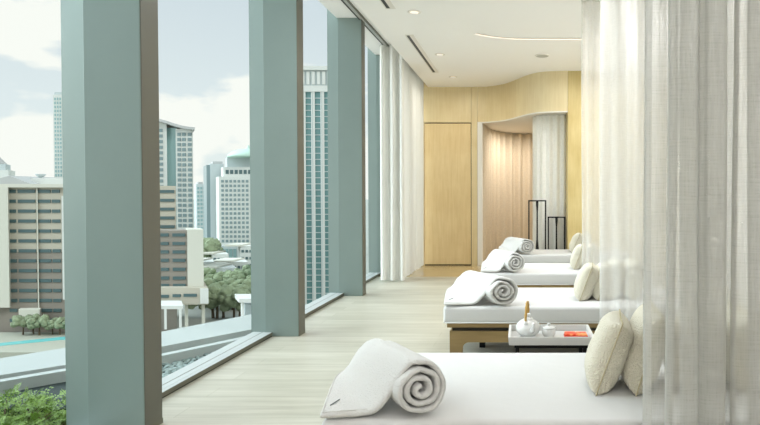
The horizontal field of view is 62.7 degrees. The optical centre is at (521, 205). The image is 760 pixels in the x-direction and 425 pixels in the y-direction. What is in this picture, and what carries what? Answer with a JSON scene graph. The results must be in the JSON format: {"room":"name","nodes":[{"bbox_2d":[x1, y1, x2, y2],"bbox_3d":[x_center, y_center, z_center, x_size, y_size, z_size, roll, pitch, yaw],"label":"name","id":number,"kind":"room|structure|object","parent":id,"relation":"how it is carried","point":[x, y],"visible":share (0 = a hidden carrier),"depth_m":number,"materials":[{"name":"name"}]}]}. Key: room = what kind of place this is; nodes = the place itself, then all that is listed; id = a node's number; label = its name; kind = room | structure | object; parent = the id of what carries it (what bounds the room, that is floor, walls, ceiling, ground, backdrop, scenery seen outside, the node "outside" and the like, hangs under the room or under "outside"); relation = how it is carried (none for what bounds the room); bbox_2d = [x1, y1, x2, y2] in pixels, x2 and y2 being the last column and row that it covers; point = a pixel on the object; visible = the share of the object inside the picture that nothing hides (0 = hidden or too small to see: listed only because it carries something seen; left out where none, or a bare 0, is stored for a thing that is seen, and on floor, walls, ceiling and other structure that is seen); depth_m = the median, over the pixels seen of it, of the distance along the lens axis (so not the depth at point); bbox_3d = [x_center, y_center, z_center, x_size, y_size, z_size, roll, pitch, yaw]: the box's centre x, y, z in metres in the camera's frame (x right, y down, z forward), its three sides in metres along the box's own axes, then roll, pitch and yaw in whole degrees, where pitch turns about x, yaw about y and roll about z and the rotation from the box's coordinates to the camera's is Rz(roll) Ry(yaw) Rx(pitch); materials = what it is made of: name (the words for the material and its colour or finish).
{"room":"spa","nodes":[
{"label":"spa","id":0,"kind":"room"},
{"bbox_2d":[60,0,162,424],"bbox_3d":[-2.361,-1.313,3.441,0.466,5.200,0.200,0,1,0],"label":"column","id":1,"kind":"structure","parent":0,"point":[110,68],"depth_m":3.38,"materials":[{"name":"paint"}]},
{"bbox_2d":[162,332,271,397],"bbox_3d":[-2.483,-1.325,4.601,0.202,5.220,2.190,0,1,0],"label":"window sill","id":2,"kind":"structure","parent":1,"relation":"attached to","point":[178,379],"depth_m":4.69,"materials":[{"name":"grey metal"}]},
{"bbox_2d":[249,0,304,335],"bbox_3d":[-2.361,-1.357,5.776,0.466,5.200,0.200,0,1,0],"label":"column","id":3,"kind":"structure","parent":0,"point":[276,99],"depth_m":5.70,"materials":[{"name":"paint"}]},
{"bbox_2d":[327,9,365,295],"bbox_3d":[-2.361,-1.399,8.076,0.466,5.200,0.200,0,1,0],"label":"column","id":4,"kind":"structure","parent":0,"point":[345,36],"depth_m":8.00,"materials":[{"name":"paint"}]},
{"bbox_2d":[305,293,343,317],"bbox_3d":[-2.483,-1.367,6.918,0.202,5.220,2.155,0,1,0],"label":"window sill","id":5,"kind":"structure","parent":4,"relation":"attached to","point":[316,305],"depth_m":7.31,"materials":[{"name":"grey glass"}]},
{"bbox_2d":[366,272,380,282],"bbox_3d":[-2.483,-1.408,9.118,0.202,5.220,1.955,0,1,0],"label":"window","id":6,"kind":"structure","parent":4,"relation":"attached to","point":[370,276],"depth_m":9.76,"materials":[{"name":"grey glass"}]},
{"bbox_2d":[318,0,389,54],"bbox_3d":[-2.127,-2.546,3.849,0.670,0.250,15.790,0,1,0],"label":"ceiling","id":7,"kind":"structure","parent":0,"point":[337,8],"depth_m":7.86,"materials":[{"name":"white paint"}]},
{"bbox_2d":[341,0,388,46],"bbox_3d":[-2.124,-2.461,6.756,0.075,0.028,9.200,0,1,0],"label":"track","id":8,"kind":"object","parent":7,"relation":"attached to","point":[350,6],"visible":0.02,"depth_m":8.05,"materials":[{"name":"silver metal"}]},
{"bbox_2d":[379,44,423,280],"bbox_3d":[-2.042,-0.690,10.335,0.426,3.660,2.122,0,1,0],"label":"drape","id":9,"kind":"object","parent":8,"relation":"hanging from","point":[401,88],"visible":0.87,"depth_m":9.42,"materials":[{"name":"grey fabric"}]},
{"bbox_2d":[160,265,578,424],"bbox_3d":[0.298,1.355,5.176,5.380,0.200,18.300,0,1,0],"label":"floor","id":10,"kind":"structure","parent":0,"point":[280,380],"depth_m":5.14,"materials":[{"name":"brown wood"}]},
{"bbox_2d":[443,288,599,352],"bbox_3d":[0.363,1.027,5.350,2.000,0.450,1.020,0,1,0],"label":"daybed","id":11,"kind":"object","parent":10,"relation":"on","point":[484,321],"visible":0.31,"depth_m":4.85,"materials":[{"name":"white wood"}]},
{"bbox_2d":[444,270,517,304],"bbox_3d":[-0.344,0.678,5.053,0.602,0.244,0.509,0,1,-4],"label":"rolled towel","id":12,"kind":"object","parent":11,"relation":"on","point":[470,287],"visible":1,"depth_m":4.89,"materials":[{"name":"grey fabric"}]},
{"bbox_2d":[574,262,597,300],"bbox_3d":[0.560,0.657,5.226,0.220,0.309,0.329,0,1,7],"label":"cushion","id":13,"kind":"object","parent":11,"relation":"on","point":[586,279],"visible":0.84,"depth_m":5.09,"materials":[{"name":"beige fabric"}]},
{"bbox_2d":[592,263,599,300],"bbox_3d":[0.699,0.653,5.250,0.216,0.316,0.334,0,1,4],"label":"cushion","id":14,"kind":"object","parent":11,"relation":"on","point":[596,292],"visible":0.16,"depth_m":5.11,"materials":[{"name":"beige fabric"}]},
{"bbox_2d":[483,263,580,287],"bbox_3d":[0.513,0.989,7.419,2.000,0.450,1.040,0,1,0],"label":"daybed","id":15,"kind":"object","parent":10,"relation":"on","point":[532,275],"visible":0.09,"depth_m":6.91,"materials":[{"name":"white fabric"}]},
{"bbox_2d":[481,249,524,271],"bbox_3d":[-0.273,0.642,7.090,0.491,0.243,0.514,0,1,-17],"label":"rolled towel","id":16,"kind":"object","parent":15,"relation":"on","point":[498,259],"visible":1,"depth_m":6.94,"materials":[{"name":"grey fabric"}]},
{"bbox_2d":[570,244,581,269],"bbox_3d":[0.699,0.620,7.366,0.219,0.305,0.324,0,1,7],"label":"cushion","id":17,"kind":"object","parent":15,"relation":"on","point":[576,258],"visible":0.63,"depth_m":7.23,"materials":[{"name":"beige fabric"}]},
{"bbox_2d":[528,200,545,248],"bbox_3d":[0.259,0.531,10.201,0.305,1.262,0.110,0,1,0],"label":"metal frame","id":18,"kind":"object","parent":10,"relation":"on","point":[537,201],"visible":0.53,"depth_m":10.15,"materials":[{"name":"black metal"}]},
{"bbox_2d":[322,353,759,424],"bbox_3d":[0.193,1.071,2.923,2.000,0.450,1.055,0,1,0],"label":"daybed","id":19,"kind":"object","parent":10,"relation":"on","point":[482,388],"visible":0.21,"depth_m":2.67,"materials":[{"name":"white fabric"}]},
{"bbox_2d":[320,338,445,417],"bbox_3d":[-0.623,0.725,2.585,0.482,0.242,0.514,0,1,-22],"label":"rolled towel","id":20,"kind":"object","parent":19,"relation":"on","point":[380,370],"visible":1,"depth_m":2.45,"materials":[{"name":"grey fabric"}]},
{"bbox_2d":[584,309,632,395],"bbox_3d":[0.409,0.687,2.851,0.229,0.336,0.360,0,1,7],"label":"cushion","id":21,"kind":"object","parent":19,"relation":"on","point":[609,347],"visible":1,"depth_m":2.70,"materials":[{"name":"beige fabric"}]},
{"bbox_2d":[621,301,665,396],"bbox_3d":[0.581,0.669,2.863,0.230,0.372,0.391,0,1,4],"label":"cushion","id":22,"kind":"object","parent":19,"relation":"on","point":[632,373],"visible":0.48,"depth_m":2.70,"materials":[{"name":"beige fabric"}]},
{"bbox_2d":[663,314,715,390],"bbox_3d":[0.806,0.676,2.886,0.217,0.358,0.372,0,1,2],"label":"cushion","id":23,"kind":"object","parent":19,"relation":"on","point":[677,319],"visible":0.14,"depth_m":2.78,"materials":[{"name":"beige fabric"}]},
{"bbox_2d":[712,302,758,390],"bbox_3d":[1.032,0.672,2.911,0.207,0.364,0.373,0,1,-4],"label":"cushion","id":24,"kind":"object","parent":19,"relation":"on","point":[739,364],"visible":0.19,"depth_m":2.75,"materials":[{"name":"beige fabric"}]},
{"bbox_2d":[515,249,571,262],"bbox_3d":[0.638,0.950,9.504,2.000,0.450,0.930,0,1,0],"label":"daybed","id":25,"kind":"object","parent":10,"relation":"on","point":[538,255],"visible":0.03,"depth_m":9.04,"materials":[{"name":"white fabric"}]},
{"bbox_2d":[499,237,533,252],"bbox_3d":[-0.133,0.602,9.236,0.530,0.239,0.518,0,1,-16],"label":"rolled towel","id":26,"kind":"object","parent":25,"relation":"on","point":[512,244],"visible":0.94,"depth_m":9.10,"materials":[{"name":"grey fabric"}]},
{"bbox_2d":[569,233,581,251],"bbox_3d":[0.856,0.578,9.464,0.230,0.305,0.334,0,1,7],"label":"cushion","id":27,"kind":"object","parent":25,"relation":"on","point":[576,239],"visible":0.67,"depth_m":9.32,"materials":[{"name":"beige fabric"}]},
{"bbox_2d":[514,345,587,352],"bbox_3d":[0.186,1.078,3.986,0.470,0.398,0.310,0,1,0],"label":"side table","id":28,"kind":"object","parent":10,"relation":"on","point":[582,348],"visible":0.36,"depth_m":3.83,"materials":[{"name":"brown wood"}]},
{"bbox_2d":[508,325,592,344],"bbox_3d":[0.186,0.853,3.981,0.548,0.052,0.376,0,1,0],"label":"serving tray","id":29,"kind":"object","parent":28,"relation":"on","point":[514,338],"visible":0.76,"depth_m":3.80,"materials":[{"name":"grey paint"}]},
{"bbox_2d":[516,301,539,336],"bbox_3d":[0.037,0.750,3.985,0.162,0.232,0.202,0,1,8],"label":"teapot","id":30,"kind":"object","parent":29,"relation":"on","point":[526,327],"visible":1,"depth_m":3.95,"materials":[{"name":"grey ceramic"}]},
{"bbox_2d":[541,323,555,336],"bbox_3d":[0.178,0.822,3.986,0.098,0.089,0.098,0,1,0],"label":"cup","id":31,"kind":"object","parent":29,"relation":"on","point":[548,330],"visible":0.94,"depth_m":3.95,"materials":[{"name":"grey ceramic"}]},
{"bbox_2d":[564,331,587,336],"bbox_3d":[0.357,0.853,3.981,0.156,0.026,0.090,0,1,0],"label":"folded napkin","id":32,"kind":"object","parent":29,"relation":"on","point":[566,333],"visible":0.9,"depth_m":3.94,"materials":[{"name":"red"}]},
{"bbox_2d":[548,217,565,248],"bbox_3d":[0.586,0.671,10.204,0.300,0.982,0.110,0,1,0],"label":"metal frame","id":33,"kind":"object","parent":10,"relation":"on","point":[556,218],"visible":0.48,"depth_m":10.15,"materials":[{"name":"black metal"}]},
{"bbox_2d":[368,48,380,272],"bbox_3d":[-2.361,-1.437,10.175,0.466,5.200,0.200,0,1,0],"label":"column","id":34,"kind":"structure","parent":0,"point":[374,224],"depth_m":10.10,"materials":[{"name":"paint"}]},
{"bbox_2d":[424,83,470,264],"bbox_3d":[-1.802,-0.712,11.539,1.660,3.700,0.120,0,1,0],"label":"wall","id":35,"kind":"structure","parent":0,"point":[441,104],"depth_m":11.46,"materials":[{"name":"brown wood"}]},
{"bbox_2d":[424,124,470,263],"bbox_3d":[-1.423,-0.229,11.520,0.887,2.697,0.055,0,1,0],"label":"door","id":36,"kind":"structure","parent":35,"relation":"in","point":[447,147],"depth_m":11.49,"materials":[{"name":"brown wood"}]},
{"bbox_2d":[425,123,471,264],"bbox_3d":[-1.417,-0.238,11.568,0.910,2.750,0.040,0,1,0],"label":"trim","id":37,"kind":"structure","parent":35,"relation":"attached to","point":[425,123],"depth_m":11.56,"materials":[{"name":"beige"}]},
{"bbox_2d":[471,87,477,264],"bbox_3d":[-0.912,-0.567,11.541,0.110,3.410,0.120,0,1,0],"label":"wall","id":38,"kind":"structure","parent":0,"point":[473,89],"depth_m":11.48,"materials":[{"name":"brown wood"}]},
{"bbox_2d":[477,122,482,264],"bbox_3d":[-0.804,-0.235,11.533,0.095,2.745,0.110,0,1,0],"label":"trim","id":39,"kind":"structure","parent":38,"relation":"attached to","point":[479,124],"depth_m":11.48,"materials":[{"name":"white wood"}]},
{"bbox_2d":[353,0,596,86],"bbox_3d":[0.598,-2.401,3.852,4.780,0.540,15.790,0,1,0],"label":"ceiling","id":40,"kind":"structure","parent":0,"point":[450,28],"depth_m":7.70,"materials":[{"name":"white paint"}]},
{"bbox_2d":[379,0,395,8],"bbox_3d":[-1.452,-2.157,5.436,0.110,0.006,2.390,0,1,0],"label":"air slot","id":41,"kind":"object","parent":40,"relation":"attached to","point":[387,4],"visible":1,"depth_m":6.47,"materials":[{"name":"white metal"}]},
{"bbox_2d":[407,10,420,13],"bbox_3d":[-1.212,-2.180,6.751,0.150,0.008,0.150,0,1,0],"label":"recessed light","id":42,"kind":"object","parent":40,"relation":"in","point":[408,11],"visible":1,"depth_m":6.74,"materials":[{"name":"white"}]},
{"bbox_2d":[405,35,438,72],"bbox_3d":[-1.452,-2.221,8.896,0.110,0.006,2.370,0,1,0],"label":"air slot","id":43,"kind":"object","parent":40,"relation":"attached to","point":[411,38],"visible":1,"depth_m":8.66,"materials":[{"name":"white metal"}]},
{"bbox_2d":[476,33,580,39],"bbox_3d":[1.169,-2.198,7.824,3.542,0.009,0.282,0,1,-2],"label":"light strip","id":44,"kind":"object","parent":40,"relation":"attached to","point":[476,33],"visible":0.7,"depth_m":7.87,"materials":[{"name":"beige"}]},
{"bbox_2d":[535,54,548,57],"bbox_3d":[0.298,-2.217,8.861,0.210,0.013,0.210,0,1,0],"label":"ceiling speaker","id":45,"kind":"object","parent":40,"relation":"attached to","point":[536,55],"visible":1,"depth_m":8.81,"materials":[{"name":"white plastic"}]},
{"bbox_2d":[581,0,599,265],"bbox_3d":[1.733,-0.479,6.345,2.221,3.395,0.143,0,1,0],"label":"curtain","id":46,"kind":"object","parent":40,"relation":"hanging from","point":[590,21],"visible":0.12,"depth_m":6.37,"materials":[{"name":"grey fabric"}]},
{"bbox_2d":[599,0,759,424],"bbox_3d":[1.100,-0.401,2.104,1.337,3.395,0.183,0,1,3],"label":"linen curtain","id":47,"kind":"object","parent":40,"relation":"hanging from","point":[695,153],"visible":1,"depth_m":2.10,"materials":[{"name":"grey fabric"}]},
{"bbox_2d":[477,80,515,121],"bbox_3d":[-0.420,-1.933,11.175,1.073,0.665,0.193,1,1,44],"label":"wall","id":48,"kind":"structure","parent":0,"point":[498,102],"depth_m":11.29,"materials":[{"name":"brown wood"}]},
{"bbox_2d":[482,111,567,122],"bbox_3d":[-0.076,-1.583,10.718,0.321,0.020,2.225,-1,1,-42],"label":"trim","id":49,"kind":"structure","parent":48,"relation":"attached to","point":[529,114],"depth_m":10.38,"materials":[{"name":"white paint"}]},
{"bbox_2d":[483,113,565,133],"bbox_3d":[1.068,-1.698,12.136,3.840,0.152,4.270,0,1,0],"label":"ceiling","id":50,"kind":"structure","parent":0,"point":[524,125],"depth_m":12.08,"materials":[{"name":"white"}]},
{"bbox_2d":[483,124,532,260],"bbox_3d":[-0.309,-0.270,12.901,0.792,2.725,2.631,1,1,37],"label":"curtain","id":51,"kind":"object","parent":50,"relation":"hanging from","point":[507,157],"visible":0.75,"depth_m":13.45,"materials":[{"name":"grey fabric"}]},
{"bbox_2d":[532,114,565,248],"bbox_3d":[0.536,-0.230,10.738,0.705,2.725,1.445,-1,1,-44],"label":"curtain","id":52,"kind":"object","parent":50,"relation":"hanging from","point":[549,131],"visible":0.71,"depth_m":10.42,"materials":[{"name":"grey fabric"}]},
{"bbox_2d":[516,72,541,116],"bbox_3d":[0.105,-1.919,10.399,0.102,0.665,0.819,-1,1,-32],"label":"wall","id":53,"kind":"structure","parent":0,"point":[528,87],"depth_m":10.27,"materials":[{"name":"brown wood"}]},
{"bbox_2d":[542,71,567,111],"bbox_3d":[0.546,-1.912,10.022,0.438,0.665,0.075,0,1,12],"label":"wall","id":54,"kind":"structure","parent":0,"point":[554,83],"depth_m":9.98,"materials":[{"name":"brown wood"}]},
{"bbox_2d":[566,71,581,248],"bbox_3d":[1.101,-0.543,10.192,0.675,3.410,0.400,0,1,0],"label":"wall","id":55,"kind":"structure","parent":0,"point":[573,116],"depth_m":9.99,"materials":[{"name":"brown wood"}]},
{"label":"outside","id":56,"kind":"structure","parent":0,"visible":0},
{"bbox_2d":[0,158,14,177],"bbox_3d":[-427.712,-7.144,494.952,39.400,68.075,30.000,0,1,0],"label":"stepped tower","id":57,"kind":"structure","parent":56,"point":[5,169],"depth_m":485.54,"materials":[{"name":"grey"}]},
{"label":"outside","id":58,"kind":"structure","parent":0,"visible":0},
{"bbox_3d":[-4.434,1.703,0.926,3.755,0.260,9.790,0,1,0],"label":"gutter","id":59,"kind":"object","parent":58,"visible":0},
{"bbox_2d":[0,415,44,424],"bbox_3d":[-2.984,1.369,3.325,0.948,0.330,0.993,1,1,32],"label":"shrub","id":60,"kind":"object","parent":59,"relation":"on","point":[5,415],"visible":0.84,"depth_m":3.52,"materials":[{"name":"green plant"}]},
{"bbox_2d":[0,382,63,424],"bbox_3d":[-3.354,1.343,3.874,0.885,0.362,0.927,1,1,36],"label":"shrub","id":61,"kind":"object","parent":59,"relation":"on","point":[17,386],"visible":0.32,"depth_m":3.97,"materials":[{"name":"green plant"}]},
{"bbox_2d":[0,389,65,424],"bbox_3d":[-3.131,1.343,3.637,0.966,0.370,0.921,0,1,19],"label":"shrub","id":62,"kind":"object","parent":59,"relation":"on","point":[17,404],"visible":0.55,"depth_m":3.77,"materials":[{"name":"green plant"}]},
{"bbox_2d":[0,360,196,424],"bbox_3d":[-3.177,1.423,4.867,1.170,0.155,1.680,0,1,0],"label":"gravel base","id":63,"kind":"object","parent":59,"relation":"on","point":[57,388],"visible":0.12,"depth_m":4.34,"materials":[{"name":"grey stone"}]},
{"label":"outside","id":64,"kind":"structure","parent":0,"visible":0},
{"bbox_2d":[0,336,243,396],"bbox_3d":[-4.359,1.579,3.848,0.258,0.600,5.340,1,1,44],"label":"kerb","id":65,"kind":"object","parent":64,"point":[54,376],"visible":0.14,"depth_m":4.58,"materials":[{"name":"white concrete"}]},
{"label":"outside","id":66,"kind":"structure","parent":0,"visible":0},
{"bbox_2d":[0,304,306,378],"bbox_3d":[-4.537,2.066,4.572,1.094,1.600,6.884,1,1,41],"label":"ledge","id":67,"kind":"object","parent":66,"point":[231,328],"visible":0.24,"depth_m":5.54,"materials":[{"name":"white concrete"}]},
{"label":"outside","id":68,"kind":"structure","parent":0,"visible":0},
{"bbox_2d":[177,200,368,328],"bbox_3d":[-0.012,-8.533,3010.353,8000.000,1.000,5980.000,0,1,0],"label":"ground","id":69,"kind":"structure","parent":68,"point":[194,315],"depth_m":234.62,"materials":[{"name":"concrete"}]},
{"bbox_2d":[0,332,64,357],"bbox_3d":[-151.012,41.423,175.792,78.000,3.400,24.000,0,1,0],"label":"pool deck","id":70,"kind":"object","parent":69,"relation":"on","point":[27,348],"visible":0.38,"depth_m":173.51,"materials":[{"name":"grey"}]},
{"bbox_2d":[10,314,32,334],"bbox_3d":[-153.590,36.572,184.374,5.632,6.008,5.851,1,1,35],"label":"tree","id":71,"kind":"object","parent":70,"relation":"on","point":[19,320],"visible":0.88,"depth_m":182.68,"materials":[{"name":"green plant"}]},
{"bbox_2d":[0,337,64,345],"bbox_3d":[-140.012,39.649,175.709,24.000,0.150,13.100,0,1,0],"label":"pool","id":72,"kind":"object","parent":70,"relation":"on","point":[55,338],"visible":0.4,"depth_m":175.29,"materials":[{"name":"liquid"}]},
{"bbox_2d":[25,313,40,333],"bbox_3d":[-150.761,36.495,185.399,5.634,6.124,5.746,1,1,28],"label":"tree","id":73,"kind":"object","parent":70,"relation":"on","point":[36,314],"visible":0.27,"depth_m":184.92,"materials":[{"name":"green plant"}]},
{"bbox_2d":[27,314,48,334],"bbox_3d":[-147.846,36.336,183.559,5.990,6.512,6.110,-1,1,-43],"label":"tree","id":74,"kind":"object","parent":70,"relation":"on","point":[31,322],"visible":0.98,"depth_m":182.10,"materials":[{"name":"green plant"}]},
{"bbox_2d":[41,317,56,333],"bbox_3d":[-144.969,36.808,185.211,5.164,5.504,5.063,0,1,20],"label":"tree","id":75,"kind":"object","parent":70,"relation":"on","point":[55,318],"visible":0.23,"depth_m":184.38,"materials":[{"name":"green plant"}]},
{"bbox_2d":[48,318,64,334],"bbox_3d":[-142.170,36.845,184.242,5.026,5.464,5.127,0,1,4],"label":"tree","id":76,"kind":"object","parent":70,"relation":"on","point":[57,324],"visible":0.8,"depth_m":182.54,"materials":[{"name":"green plant"}]},
{"bbox_2d":[53,92,62,177],"bbox_3d":[-404.789,-31.212,532.391,33.020,135.525,26.250,0,1,0],"label":"slender tower","id":77,"kind":"structure","parent":69,"relation":"on","point":[57,97],"depth_m":518.88,"materials":[{"name":"grey concrete"}]},
{"bbox_2d":[0,174,176,331],"bbox_3d":[-168.845,15.914,209.228,118.533,53.180,43.800,0,1,0],"label":"block","id":78,"kind":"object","parent":69,"relation":"on","point":[31,208],"visible":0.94,"depth_m":190.09,"materials":[{"name":"grey concrete"}]},
{"bbox_2d":[159,119,194,228],"bbox_3d":[-182.572,-1.540,310.944,41.120,84.339,26.336,0,1,0],"label":"apartment tower","id":79,"kind":"structure","parent":69,"relation":"on","point":[175,140],"depth_m":299.72,"materials":[{"name":"grey"}]},
{"bbox_2d":[194,182,203,237],"bbox_3d":[-340.495,4.754,635.070,28.933,59.827,30.250,0,1,0],"label":"tower","id":80,"kind":"structure","parent":69,"relation":"on","point":[198,187],"depth_m":620.11,"materials":[{"name":"grey"}]},
{"bbox_2d":[188,299,215,309],"bbox_3d":[-118.584,36.703,223.245,9.545,11.134,11.202,0,1,0],"label":"tree","id":81,"kind":"object","parent":69,"relation":"on","point":[189,306],"visible":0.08,"depth_m":220.41,"materials":[{"name":"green plant"}]},
{"bbox_2d":[204,258,214,264],"bbox_3d":[-177.349,35.931,337.918,15.874,12.078,16.000,0,1,0],"label":"house","id":82,"kind":"structure","parent":69,"relation":"on","point":[206,260],"depth_m":332.32,"materials":[{"name":"grey"}]},
{"bbox_2d":[203,245,215,257],"bbox_3d":[-205.660,32.127,391.335,14.199,14.113,12.098,0,1,10],"label":"tree","id":83,"kind":"object","parent":69,"relation":"on","point":[213,246],"visible":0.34,"depth_m":386.07,"materials":[{"name":"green plant"}]},
{"bbox_2d":[203,239,217,254],"bbox_3d":[-208.145,30.184,390.438,16.933,18.046,16.601,1,1,45],"label":"tree","id":84,"kind":"object","parent":69,"relation":"on","point":[209,243],"visible":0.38,"depth_m":387.49,"materials":[{"name":"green plant"}]},
{"bbox_2d":[204,267,216,278],"bbox_3d":[-149.053,34.423,281.485,12.725,13.561,12.475,0,1,21],"label":"tree","id":85,"kind":"object","parent":69,"relation":"on","point":[211,272],"visible":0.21,"depth_m":280.29,"materials":[{"name":"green plant"}]},
{"bbox_2d":[203,161,223,238],"bbox_3d":[-233.175,2.380,455.121,29.259,71.196,30.000,0,1,0],"label":"tower","id":86,"kind":"structure","parent":69,"relation":"on","point":[211,171],"depth_m":440.58,"materials":[{"name":"grey"}]},
{"bbox_2d":[211,161,222,163],"bbox_3d":[-229.199,-32.212,450.484,6.303,1.854,18.027,-1,1,-32],"label":"rooftop structure","id":87,"kind":"object","parent":86,"relation":"on","point":[213,162],"depth_m":444.47,"materials":[{"name":"grey stone"}]},
{"bbox_2d":[203,250,227,262],"bbox_3d":[-196.222,36.341,387.934,20.019,13.884,16.000,0,1,0],"label":"house","id":88,"kind":"structure","parent":69,"relation":"on","point":[218,254],"depth_m":380.64,"materials":[{"name":"grey"}]},
{"bbox_2d":[204,277,227,307],"bbox_3d":[-123.752,35.121,242.684,12.753,13.592,12.503,0,1,-24],"label":"tree","id":89,"kind":"object","parent":69,"relation":"on","point":[208,281],"visible":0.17,"depth_m":238.43,"materials":[{"name":"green plant"}]},
{"bbox_2d":[207,283,226,317],"bbox_3d":[-115.990,35.738,225.580,12.649,12.989,12.175,0,1,17],"label":"tree","id":90,"kind":"object","parent":69,"relation":"on","point":[212,287],"visible":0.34,"depth_m":221.16,"materials":[{"name":"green plant"}]},
{"bbox_2d":[214,238,221,246],"bbox_3d":[-210.812,30.511,402.982,15.869,16.930,16.486,0,1,-16],"label":"tree","id":91,"kind":"object","parent":69,"relation":"on","point":[217,242],"visible":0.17,"depth_m":404.30,"materials":[{"name":"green plant"}]},
{"bbox_2d":[204,263,235,272],"bbox_3d":[-152.918,35.644,307.908,19.811,10.996,16.000,0,1,0],"label":"house","id":92,"kind":"structure","parent":69,"relation":"on","point":[223,267],"depth_m":301.92,"materials":[{"name":"grey"}]},
{"bbox_2d":[213,274,226,282],"bbox_3d":[-137.165,35.967,278.325,9.918,10.582,10.304,0,1,-11],"label":"tree","id":93,"kind":"object","parent":69,"relation":"on","point":[216,277],"visible":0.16,"depth_m":273.63,"materials":[{"name":"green plant"}]},
{"bbox_2d":[215,299,224,317],"bbox_3d":[-112.351,36.469,226.170,11.198,11.500,10.779,0,1,17],"label":"tree","id":94,"kind":"object","parent":69,"relation":"on","point":[216,304],"visible":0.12,"depth_m":225.36,"materials":[{"name":"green plant"}]},
{"bbox_2d":[206,284,234,318],"bbox_3d":[-114.383,35.785,224.905,12.995,12.916,11.072,-1,1,-31],"label":"tree","id":95,"kind":"object","parent":69,"relation":"on","point":[216,295],"visible":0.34,"depth_m":222.03,"materials":[{"name":"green plant"}]},
{"bbox_2d":[217,270,235,281],"bbox_3d":[-134.829,35.420,278.387,11.372,11.678,10.946,0,1,1],"label":"tree","id":96,"kind":"object","parent":69,"relation":"on","point":[229,273],"visible":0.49,"depth_m":274.50,"materials":[{"name":"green plant"}]},
{"bbox_2d":[219,301,240,317],"bbox_3d":[-106.653,36.549,222.835,10.542,11.460,10.753,0,1,-17],"label":"tree","id":97,"kind":"object","parent":69,"relation":"on","point":[223,307],"visible":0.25,"depth_m":219.49,"materials":[{"name":"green plant"}]},
{"bbox_2d":[213,258,248,269],"bbox_3d":[-165.879,37.025,347.940,21.201,12.441,16.000,0,1,0],"label":"house","id":98,"kind":"structure","parent":69,"relation":"on","point":[238,263],"depth_m":340.70,"materials":[{"name":"grey"}]},
{"bbox_2d":[216,145,250,257],"bbox_3d":[-202.699,-2.533,430.401,41.373,81.928,29.250,0,1,0],"label":"domed tower","id":99,"kind":"structure","parent":69,"relation":"on","point":[233,185],"depth_m":420.20,"materials":[{"name":"grey"}]},
{"bbox_2d":[217,284,250,316],"bbox_3d":[-104.505,35.840,221.755,12.587,12.926,12.116,0,1,20],"label":"tree","id":100,"kind":"object","parent":69,"relation":"on","point":[227,295],"visible":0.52,"depth_m":218.58,"materials":[{"name":"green plant"}]},
{"bbox_2d":[226,278,242,286],"bbox_3d":[-114.912,35.560,243.744,12.750,12.673,10.864,0,1,4],"label":"tree","id":101,"kind":"object","parent":69,"relation":"on","point":[230,280],"visible":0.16,"depth_m":243.19,"materials":[{"name":"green plant"}]},
{"bbox_2d":[224,243,250,264],"bbox_3d":[-183.079,32.108,397.858,20.333,14.236,16.000,0,1,0],"label":"house","id":102,"kind":"structure","parent":69,"relation":"on","point":[243,249],"depth_m":390.62,"materials":[{"name":"grey concrete"}]},
{"bbox_2d":[232,268,250,279],"bbox_3d":[-130.890,35.059,278.032,12.487,12.411,10.639,0,1,-17],"label":"tree","id":103,"kind":"object","parent":69,"relation":"on","point":[239,274],"visible":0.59,"depth_m":274.90,"materials":[{"name":"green plant"}]},
{"bbox_2d":[234,264,250,270],"bbox_3d":[-129.524,34.421,281.986,12.461,13.546,12.710,1,1,31],"label":"tree","id":104,"kind":"object","parent":69,"relation":"on","point":[244,267],"visible":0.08,"depth_m":283.87,"materials":[{"name":"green plant"}]},
{"bbox_2d":[236,279,250,287],"bbox_3d":[-111.018,35.390,241.293,11.234,13.104,13.184,1,1,36],"label":"tree","id":105,"kind":"object","parent":69,"relation":"on","point":[247,282],"visible":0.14,"depth_m":238.66,"materials":[{"name":"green plant"}]},
{"bbox_2d":[303,66,328,303],"bbox_3d":[-96.080,-8.991,269.880,43.123,100.748,32.000,0,1,0],"label":"striped tower","id":106,"kind":"structure","parent":69,"relation":"on","point":[315,95],"depth_m":254.55,"materials":[{"name":"teal glass"}]},
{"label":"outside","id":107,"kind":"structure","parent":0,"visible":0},
{"bbox_2d":[160,228,208,328],"bbox_3d":[-103.972,21.628,174.928,27.246,29.514,21.000,0,1,0],"label":"hotel wing","id":108,"kind":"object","parent":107,"point":[182,258],"visible":0.77,"depth_m":175.81,"materials":[{"name":"grey concrete"}]},
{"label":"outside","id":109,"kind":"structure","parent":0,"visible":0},
{"bbox_2d":[235,294,250,315],"bbox_3d":[-77.292,30.301,170.086,11.560,9.650,9.000,0,1,0],"label":"pavilion","id":110,"kind":"object","parent":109,"point":[244,299],"visible":0.36,"depth_m":169.03,"materials":[{"name":"grey concrete"}]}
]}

